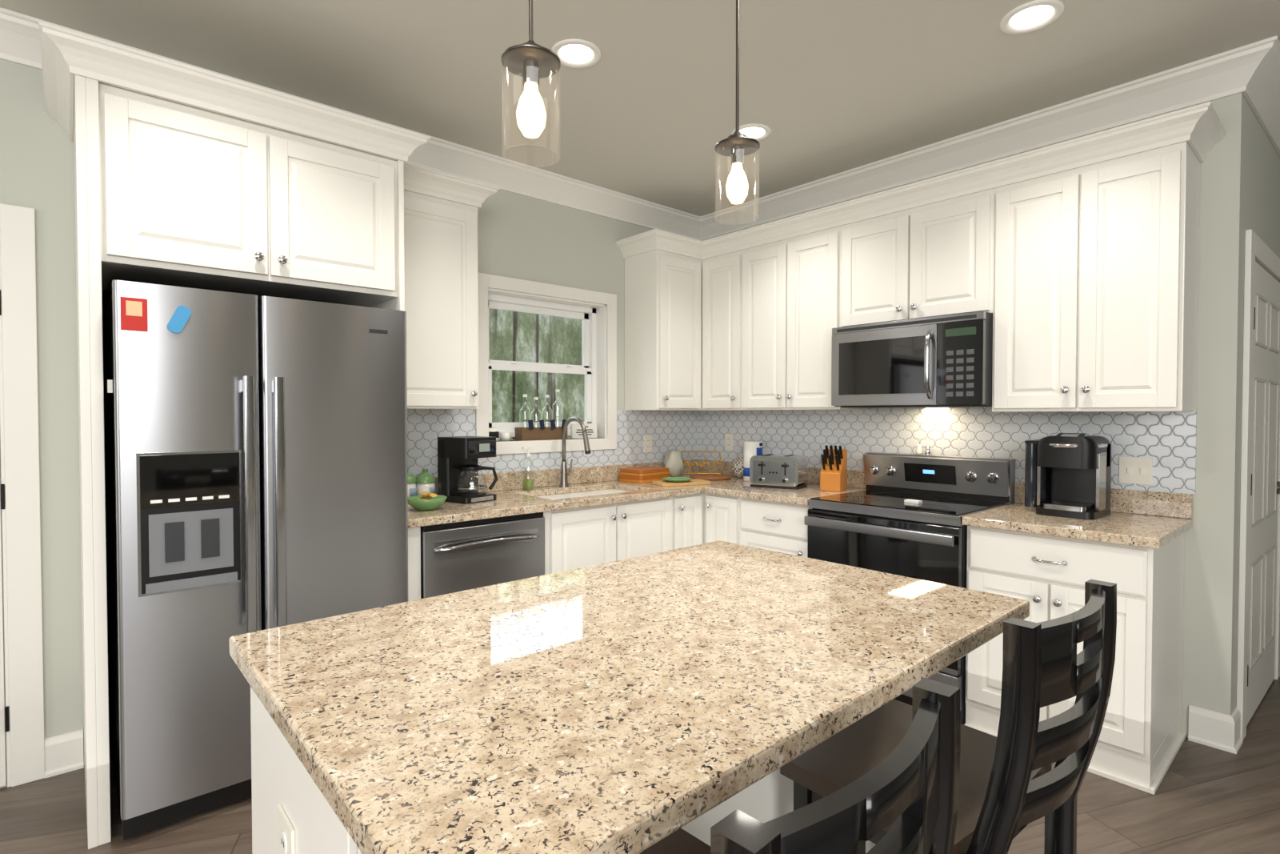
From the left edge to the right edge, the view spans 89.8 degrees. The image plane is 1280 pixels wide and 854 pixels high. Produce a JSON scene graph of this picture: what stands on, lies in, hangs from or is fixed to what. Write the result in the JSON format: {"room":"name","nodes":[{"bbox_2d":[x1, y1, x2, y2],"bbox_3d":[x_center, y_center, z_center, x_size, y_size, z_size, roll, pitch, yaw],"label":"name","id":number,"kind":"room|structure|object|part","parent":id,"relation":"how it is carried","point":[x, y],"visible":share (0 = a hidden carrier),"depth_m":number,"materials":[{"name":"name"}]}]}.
{"room":"kitchen","nodes":[
{"label":"kitchen","id":0,"kind":"room"},
{"bbox_2d":[0,59,652,787],"bbox_3d":[-2.235,-0.075,2.446,7.320,2.740,0.160,-1,2,-42],"label":"wall","id":1,"kind":"structure","parent":0,"point":[530,239],"depth_m":2.41,"materials":[{"name":"grey paint"}]},
{"bbox_2d":[0,203,44,787],"bbox_3d":[-2.585,0.258,2.019,1.020,2.090,0.022,-1,2,-42],"label":"door","id":2,"kind":"structure","parent":1,"relation":"in","point":[22,718],"depth_m":2.32,"materials":[{"name":"white wood"}]},
{"bbox_2d":[76,36,406,307],"bbox_3d":[-1.540,-0.848,2.511,0.955,0.644,0.638,-1,2,-42],"label":"upper cabinet","id":3,"kind":"object","parent":1,"relation":"attached to","point":[186,178],"depth_m":2.21,"materials":[{"name":"white wood"}]},
{"bbox_3d":[0.073,-1.120,2.457,3.504,0.097,2.854,-1,2,-42],"label":"cab crown","id":4,"kind":"part","parent":3,"relation":"part of","materials":[{"name":"white wood"}]},
{"bbox_2d":[382,164,483,410],"bbox_3d":[-1.084,-0.636,3.128,0.500,1.093,0.328,-1,2,-42],"label":"upper cabinet","id":5,"kind":"object","parent":1,"relation":"attached to","point":[441,239],"depth_m":3.04,"materials":[{"name":"white wood"}]},
{"bbox_2d":[475,272,616,454],"bbox_3d":[-0.579,-0.351,3.897,0.994,0.999,0.173,-1,2,-42],"label":"window","id":6,"kind":"structure","parent":1,"relation":"in","point":[598,368],"depth_m":3.95,"materials":[{"name":"white wood"}]},
{"bbox_2d":[496,437,603,441],"bbox_3d":[-0.566,0.087,3.892,0.850,0.020,0.100,-1,2,-42],"label":"window sill","id":7,"kind":"structure","parent":1,"relation":"attached to","point":[552,439],"depth_m":3.93,"materials":[{"name":"white"}]},
{"bbox_2d":[488,428,501,440],"bbox_3d":[-0.841,0.043,3.632,0.078,0.075,0.096,0,1,6],"label":"mug","id":8,"kind":"object","parent":7,"relation":"on","point":[494,432],"depth_m":3.61,"materials":[{"name":"white ceramic"}]},
{"bbox_2d":[501,432,510,440],"bbox_3d":[-0.776,0.054,3.698,0.059,0.050,0.060,-1,2,-42],"label":"mug","id":9,"kind":"object","parent":7,"relation":"on","point":[506,436],"depth_m":3.67,"materials":[{"name":"white ceramic"}]},
{"bbox_2d":[514,388,567,439],"bbox_3d":[-0.590,-0.076,3.862,0.320,0.305,0.092,-1,2,-42],"label":"crate","id":10,"kind":"object","parent":7,"relation":"on","point":[543,432],"visible":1,"depth_m":3.82,"materials":[{"name":"brown wood"}]},
{"bbox_2d":[571,423,597,438],"bbox_3d":[-0.355,0.024,4.091,0.170,0.096,0.026,-1,1,-28],"label":"sign plaque","id":11,"kind":"object","parent":7,"relation":"on","point":[577,430],"visible":0.71,"depth_m":4.08,"materials":[{"name":"white ceramic"}]},
{"bbox_2d":[434,458,700,494],"bbox_3d":[-0.465,0.302,3.901,2.428,0.102,0.022,-1,2,-42],"label":"backsplash","id":12,"kind":"structure","parent":1,"relation":"attached to","point":[543,477],"depth_m":3.85,"materials":[{"name":"beige stone"}]},
{"bbox_2d":[0,7,1279,240],"bbox_3d":[-0.172,-1.369,2.057,9.600,0.135,3.121,-1,2,-42],"label":"crown molding","id":13,"kind":"structure","parent":1,"relation":"attached to","point":[1251,73],"depth_m":3.20,"materials":[{"name":"white wood"}]},
{"bbox_2d":[44,704,1243,778],"bbox_3d":[-0.201,1.231,2.140,9.600,0.140,3.036,-1,2,-42],"label":"baseboard","id":14,"kind":"structure","parent":1,"relation":"attached to","point":[63,753],"depth_m":2.56,"materials":[{"name":"white wood"}]},
{"bbox_2d":[620,229,703,413],"bbox_3d":[0.181,-0.657,4.210,0.410,1.093,0.391,-1,2,-42],"label":"upper cabinet","id":15,"kind":"object","parent":1,"relation":"attached to","point":[664,270],"depth_m":4.10,"materials":[{"name":"white wood"}]},
{"bbox_2d":[0,676,1279,853],"bbox_3d":[1.115,1.355,0.661,9.920,0.050,7.320,-1,2,-42],"label":"floor","id":16,"kind":"structure","parent":0,"point":[1206,799],"depth_m":2.15,"materials":[{"name":"brown wood"}]},
{"bbox_2d":[104,280,407,839],"bbox_3d":[-1.477,0.419,2.493,0.914,1.750,0.766,-1,2,-42],"label":"refrigerator","id":17,"kind":"object","parent":16,"relation":"on","point":[257,462],"visible":0.96,"depth_m":2.14,"materials":[{"name":"grey metal"}]},
{"bbox_2d":[420,512,544,598],"bbox_3d":[-0.867,0.846,3.108,0.596,0.872,0.655,-1,2,-42],"label":"dishwasher","id":18,"kind":"object","parent":16,"relation":"on","point":[459,556],"visible":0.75,"depth_m":2.86,"materials":[{"name":"grey metal"}]},
{"bbox_2d":[250,693,875,853],"bbox_3d":[-0.060,0.877,1.495,1.381,0.873,0.646,-1,2,-42],"label":"kitchen island","id":19,"kind":"object","parent":16,"relation":"on","point":[288,818],"depth_m":1.11,"materials":[{"name":"white wood"}]},
{"bbox_2d":[276,803,295,853],"bbox_3d":[-0.567,0.683,1.026,0.008,0.120,0.090,-1,2,-42],"label":"outlet plate","id":20,"kind":"object","parent":19,"relation":"attached to","point":[286,824],"depth_m":1.02,"materials":[{"name":"white plastic"}]},
{"bbox_2d":[228,540,1029,853],"bbox_3d":[0.053,0.422,1.364,1.430,0.040,0.950,-1,2,-42],"label":"island countertop","id":21,"kind":"structure","parent":19,"relation":"on","point":[618,706],"depth_m":1.02,"materials":[{"name":"beige stone"}]},
{"bbox_2d":[502,496,665,574],"bbox_3d":[-0.310,0.833,3.651,0.943,0.878,0.618,-1,2,-42],"label":"base cabinet","id":22,"kind":"object","parent":16,"relation":"on","point":[587,536],"depth_m":3.34,"materials":[{"name":"white wood"}]},
{"bbox_2d":[408,471,744,528],"bbox_3d":[-0.258,0.375,3.669,2.428,0.036,0.648,-1,2,-42],"label":"countertop","id":23,"kind":"structure","parent":22,"relation":"on","point":[517,502],"depth_m":3.22,"materials":[{"name":"beige stone"}]},
{"bbox_2d":[407,467,416,496],"bbox_3d":[-1.146,0.281,3.133,0.108,0.170,0.108,-1,2,-42],"label":"canister","id":24,"kind":"object","parent":23,"relation":"on","point":[411,485],"visible":0.27,"depth_m":3.11,"materials":[{"name":"white ceramic"}]},
{"bbox_2d":[416,468,435,495],"bbox_3d":[-1.077,0.286,3.221,0.099,0.156,0.099,-1,2,-42],"label":"canister","id":25,"kind":"object","parent":23,"relation":"on","point":[426,481],"visible":0.81,"depth_m":3.18,"materials":[{"name":"white ceramic"}]},
{"bbox_2d":[408,491,447,510],"bbox_3d":[-0.965,0.333,2.900,0.180,0.076,0.180,-1,2,-42],"label":"bowl","id":26,"kind":"object","parent":23,"relation":"on","point":[430,501],"visible":0.98,"depth_m":2.86,"materials":[{"name":"green ceramic"}]},
{"bbox_2d":[437,436,498,503],"bbox_3d":[-0.856,0.207,3.216,0.234,0.315,0.223,1,1,36],"label":"drip coffee maker","id":27,"kind":"object","parent":23,"relation":"on","point":[459,467],"visible":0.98,"depth_m":3.16,"materials":[{"name":"black plastic"}]},
{"bbox_2d":[522,446,534,490],"bbox_3d":[-0.632,0.234,3.628,0.068,0.246,0.066,-1,2,-42],"label":"soap bottle","id":28,"kind":"object","parent":23,"relation":"on","point":[528,483],"visible":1,"depth_m":3.61,"materials":[{"name":"clear glass"}]},
{"bbox_2d":[531,490,585,499],"bbox_3d":[-0.443,0.491,3.497,0.340,0.212,0.395,-1,2,-42],"label":"sink","id":29,"kind":"object","parent":23,"relation":"in","point":[554,494],"depth_m":3.68,"materials":[{"name":"beige stone"}]},
{"bbox_2d":[556,416,591,487],"bbox_3d":[-0.370,0.148,3.752,0.086,0.416,0.282,-1,2,-42],"label":"faucet","id":30,"kind":"object","parent":23,"relation":"on","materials":[{"name":"silver metal"}]},
{"bbox_2d":[572,487,633,493],"bbox_3d":[-0.170,0.486,3.740,0.350,0.212,0.395,-1,2,-42],"label":"sink","id":31,"kind":"object","parent":23,"relation":"in","point":[588,490],"depth_m":3.88,"materials":[{"name":"white ceramic"}]},
{"bbox_2d":[618,466,669,483],"bbox_3d":[0.030,0.307,4.165,0.200,0.078,0.300,1,2,42],"label":"cutting boards","id":32,"kind":"object","parent":23,"relation":"on","point":[639,474],"visible":0.98,"depth_m":4.08,"materials":[{"name":"orange wood"}]},
{"bbox_2d":[663,448,683,476],"bbox_3d":[0.235,0.246,4.380,0.176,0.191,0.118,-1,2,-42],"label":"vase","id":33,"kind":"object","parent":23,"relation":"on","point":[673,461],"visible":1,"depth_m":4.34,"materials":[{"name":"beige ceramic"}]},
{"bbox_2d":[652,476,711,486],"bbox_3d":[0.255,0.332,3.958,0.340,0.036,0.188,0,1,-24],"label":"cutting board","id":34,"kind":"object","parent":23,"relation":"on","point":[674,481],"visible":1,"depth_m":3.90,"materials":[{"name":"brown wood"}]},
{"bbox_2d":[689,473,731,479],"bbox_3d":[0.471,0.334,4.303,0.280,0.018,0.280,-1,2,-42],"label":"wood board","id":35,"kind":"object","parent":23,"relation":"on","point":[712,476],"visible":0.94,"depth_m":4.23,"materials":[{"name":"brown wood"}]},
{"bbox_2d":[680,450,720,474],"bbox_3d":[0.418,0.246,4.435,0.278,0.158,0.070,0,1,10],"label":"stand","id":36,"kind":"object","parent":35,"relation":"on","point":[703,463],"visible":0.88,"depth_m":4.43,"materials":[{"name":"gold metal"}]},
{"bbox_2d":[732,456,743,477],"bbox_3d":[0.680,0.273,4.314,0.099,0.140,0.129,-1,2,-42],"label":"vase","id":37,"kind":"object","parent":23,"relation":"on","point":[738,466],"visible":0.71,"depth_m":4.29,"materials":[{"name":"ceramic"}]},
{"bbox_2d":[743,440,762,480],"bbox_3d":[0.731,0.219,4.158,0.122,0.254,0.122,-1,2,-42],"label":"paper towel roll","id":38,"kind":"object","parent":23,"relation":"on","point":[751,449],"visible":0.67,"depth_m":4.11,"materials":[{"name":"white paper"}]},
{"bbox_2d":[665,490,703,550],"bbox_3d":[0.085,0.827,3.953,0.331,0.878,0.691,-1,2,-42],"label":"base cabinet","id":39,"kind":"object","parent":16,"relation":"on","point":[684,512],"depth_m":3.74,"materials":[{"name":"white wood"}]},
{"bbox_2d":[704,490,748,545],"bbox_3d":[0.691,0.828,3.918,0.691,0.878,0.353,-1,2,-42],"label":"base cabinet","id":40,"kind":"object","parent":16,"relation":"on","point":[726,515],"depth_m":3.72,"materials":[{"name":"white wood"}]},
{"bbox_2d":[748,500,811,556],"bbox_3d":[0.924,0.832,3.710,0.618,0.878,0.548,-1,2,-42],"label":"base cabinet","id":41,"kind":"object","parent":16,"relation":"on","point":[780,527],"depth_m":3.44,"materials":[{"name":"white wood"}]},
{"bbox_2d":[704,480,866,506],"bbox_3d":[0.859,0.374,3.752,0.648,0.036,0.710,-1,2,-42],"label":"countertop","id":42,"kind":"structure","parent":41,"relation":"on","point":[800,496],"depth_m":3.56,"materials":[{"name":"beige stone"}]},
{"bbox_2d":[749,453,807,489],"bbox_3d":[0.819,0.260,3.805,0.290,0.186,0.217,1,1,30],"label":"toaster","id":43,"kind":"object","parent":42,"relation":"on","point":[776,470],"visible":1,"depth_m":3.73,"materials":[{"name":"silver metal"}]},
{"bbox_2d":[820,444,847,491],"bbox_3d":[1.099,0.230,3.648,0.110,0.252,0.229,1,1,28],"label":"knife block","id":44,"kind":"object","parent":42,"relation":"on","point":[834,474],"visible":1,"depth_m":3.59,"materials":[{"name":"orange wood"}]},
{"bbox_2d":[640,677,960,853],"bbox_3d":[0.071,0.818,0.786,0.450,1.020,0.496,-1,2,-42],"label":"bar stool","id":45,"kind":"object","parent":16,"relation":"on","point":[911,780],"visible":1,"depth_m":0.61,"materials":[{"name":"black wood"}]},
{"bbox_2d":[804,452,1015,723],"bbox_3d":[1.323,0.718,3.190,0.689,1.126,0.746,-1,2,-42],"label":"range","id":46,"kind":"object","parent":16,"relation":"on","point":[902,514],"visible":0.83,"depth_m":3.08,"materials":[{"name":"grey"}]},
{"bbox_2d":[916,444,931,455],"bbox_3d":[1.516,0.121,3.431,0.032,0.055,0.077,-1,2,-42],"label":"salt","id":47,"kind":"object","parent":46,"relation":"on","point":[927,450],"visible":0.96,"depth_m":3.42,"materials":[{"name":"white ceramic"}]},
{"bbox_2d":[780,579,1116,853],"bbox_3d":[0.611,0.808,1.286,0.450,1.020,0.496,-1,2,-42],"label":"bar stool","id":48,"kind":"object","parent":16,"relation":"on","point":[1012,784],"visible":0.83,"depth_m":1.08,"materials":[{"name":"black wood"}]},
{"bbox_2d":[964,525,1185,794],"bbox_3d":[1.820,0.852,2.702,0.618,0.878,0.630,-1,2,-42],"label":"base cabinet","id":49,"kind":"object","parent":16,"relation":"on","point":[1141,736],"depth_m":2.43,"materials":[{"name":"white wood"}]},
{"bbox_2d":[962,503,1192,551],"bbox_3d":[1.816,0.395,2.675,0.648,0.036,0.657,-1,2,-42],"label":"countertop","id":50,"kind":"structure","parent":49,"relation":"on","point":[1134,530],"depth_m":2.52,"materials":[{"name":"beige stone"}]},
{"bbox_2d":[1024,432,1111,519],"bbox_3d":[1.856,0.199,2.789,0.316,0.347,0.288,-1,2,-42],"label":"brewer","id":51,"kind":"object","parent":50,"relation":"on","point":[1067,474],"visible":1,"depth_m":2.73,"materials":[{"name":"black plastic"}]},
{"bbox_2d":[0,0,1279,215],"bbox_3d":[1.115,-1.434,0.606,9.920,0.050,7.320,-1,2,-42],"label":"ceiling","id":52,"kind":"structure","parent":0,"point":[646,102],"depth_m":2.56,"materials":[{"name":"grey paint"}]},
{"bbox_2d":[501,0,560,167],"bbox_3d":[-0.219,-0.984,1.289,0.120,0.874,0.120,-1,2,-42],"label":"pendant light","id":53,"kind":"object","parent":52,"relation":"hanging from","point":[530,62],"visible":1,"depth_m":1.28,"materials":[{"name":"clear glass"}]},
{"bbox_2d":[551,38,601,67],"bbox_3d":[-0.247,-1.442,2.486,0.196,0.007,0.196,-1,2,-42],"label":"recessed light","id":54,"kind":"object","parent":52,"relation":"in","point":[572,53],"visible":0.92,"depth_m":2.48,"materials":[{"name":"white plastic"}]},
{"bbox_2d":[715,0,759,224],"bbox_3d":[0.258,-0.993,1.700,0.120,0.874,0.120,-1,2,-42],"label":"pendant light","id":55,"kind":"object","parent":52,"relation":"hanging from","point":[737,146],"visible":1,"depth_m":1.69,"materials":[{"name":"clear glass"}]},
{"bbox_2d":[731,123,771,140],"bbox_3d":[0.552,-1.456,3.182,0.196,0.007,0.196,-1,2,-42],"label":"recessed light","id":56,"kind":"object","parent":52,"relation":"in","point":[757,131],"visible":0.73,"depth_m":3.16,"materials":[{"name":"white plastic"}]},
{"bbox_2d":[999,0,1064,34],"bbox_3d":[1.375,-1.438,2.256,0.196,0.007,0.196,-1,2,-42],"label":"recessed light","id":57,"kind":"object","parent":52,"relation":"in","point":[1032,16],"visible":1,"depth_m":2.25,"materials":[{"name":"white plastic"}]},
{"bbox_2d":[708,92,1254,737],"bbox_3d":[1.465,-0.099,3.672,0.160,2.740,2.880,-1,2,-42],"label":"wall","id":58,"kind":"structure","parent":0,"point":[1211,546],"depth_m":2.59,"materials":[{"name":"grey paint"}]},
{"bbox_2d":[700,228,748,413],"bbox_3d":[0.635,-0.656,4.177,0.391,1.093,0.403,-1,2,-42],"label":"upper cabinet","id":59,"kind":"object","parent":58,"relation":"attached to","point":[725,338],"depth_m":4.08,"materials":[{"name":"white wood"}]},
{"bbox_2d":[748,200,883,413],"bbox_3d":[0.974,-0.650,3.843,0.328,1.093,0.823,-1,2,-42],"label":"upper cabinet","id":60,"kind":"object","parent":58,"relation":"attached to","point":[800,266],"depth_m":3.69,"materials":[{"name":"white wood"}]},
{"bbox_2d":[851,160,995,325],"bbox_3d":[1.457,-0.856,3.296,0.328,0.659,0.770,-1,2,-42],"label":"upper cabinet","id":61,"kind":"object","parent":58,"relation":"attached to","point":[926,248],"depth_m":3.12,"materials":[{"name":"white wood"}]},
{"bbox_2d":[831,311,992,407],"bbox_3d":[1.405,-0.312,3.256,0.452,0.421,0.760,-1,2,-42],"label":"over-the-range microwave","id":62,"kind":"object","parent":61,"relation":"attached to","point":[944,361],"visible":1,"depth_m":3.08,"materials":[{"name":"grey metal"}]},
{"bbox_2d":[700,458,1192,519],"bbox_3d":[1.355,0.307,3.664,0.022,0.102,2.751,-1,2,-42],"label":"backsplash","id":63,"kind":"structure","parent":58,"relation":"attached to","point":[1122,499],"depth_m":2.79,"materials":[{"name":"beige stone"}]},
{"bbox_2d":[969,107,1206,413],"bbox_3d":[1.912,-0.621,2.788,0.328,1.109,0.740,-1,2,-42],"label":"upper cabinet","id":64,"kind":"object","parent":58,"relation":"attached to","point":[1073,265],"depth_m":2.60,"materials":[{"name":"white wood"}]},
{"bbox_2d":[1251,114,1279,258],"bbox_3d":[3.388,-0.095,3.479,2.400,2.740,0.285,-1,2,-42],"label":"wall","id":65,"kind":"structure","parent":0,"point":[1265,159],"depth_m":2.91,"materials":[{"name":"grey paint"}]},
{"bbox_2d":[1236,228,1279,739],"bbox_3d":[2.890,0.240,2.939,1.070,2.090,0.107,-1,2,-42],"label":"door","id":66,"kind":"structure","parent":65,"relation":"in","point":[1258,651],"depth_m":2.85,"materials":[{"name":"white wood"}]},
{"label":"outside","id":67,"kind":"structure","parent":0,"visible":0},
{"bbox_2d":[488,308,584,439],"bbox_3d":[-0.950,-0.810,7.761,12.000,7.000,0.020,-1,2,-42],"label":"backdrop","id":68,"kind":"structure","parent":67,"point":[545,347],"depth_m":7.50,"materials":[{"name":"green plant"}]}
]}

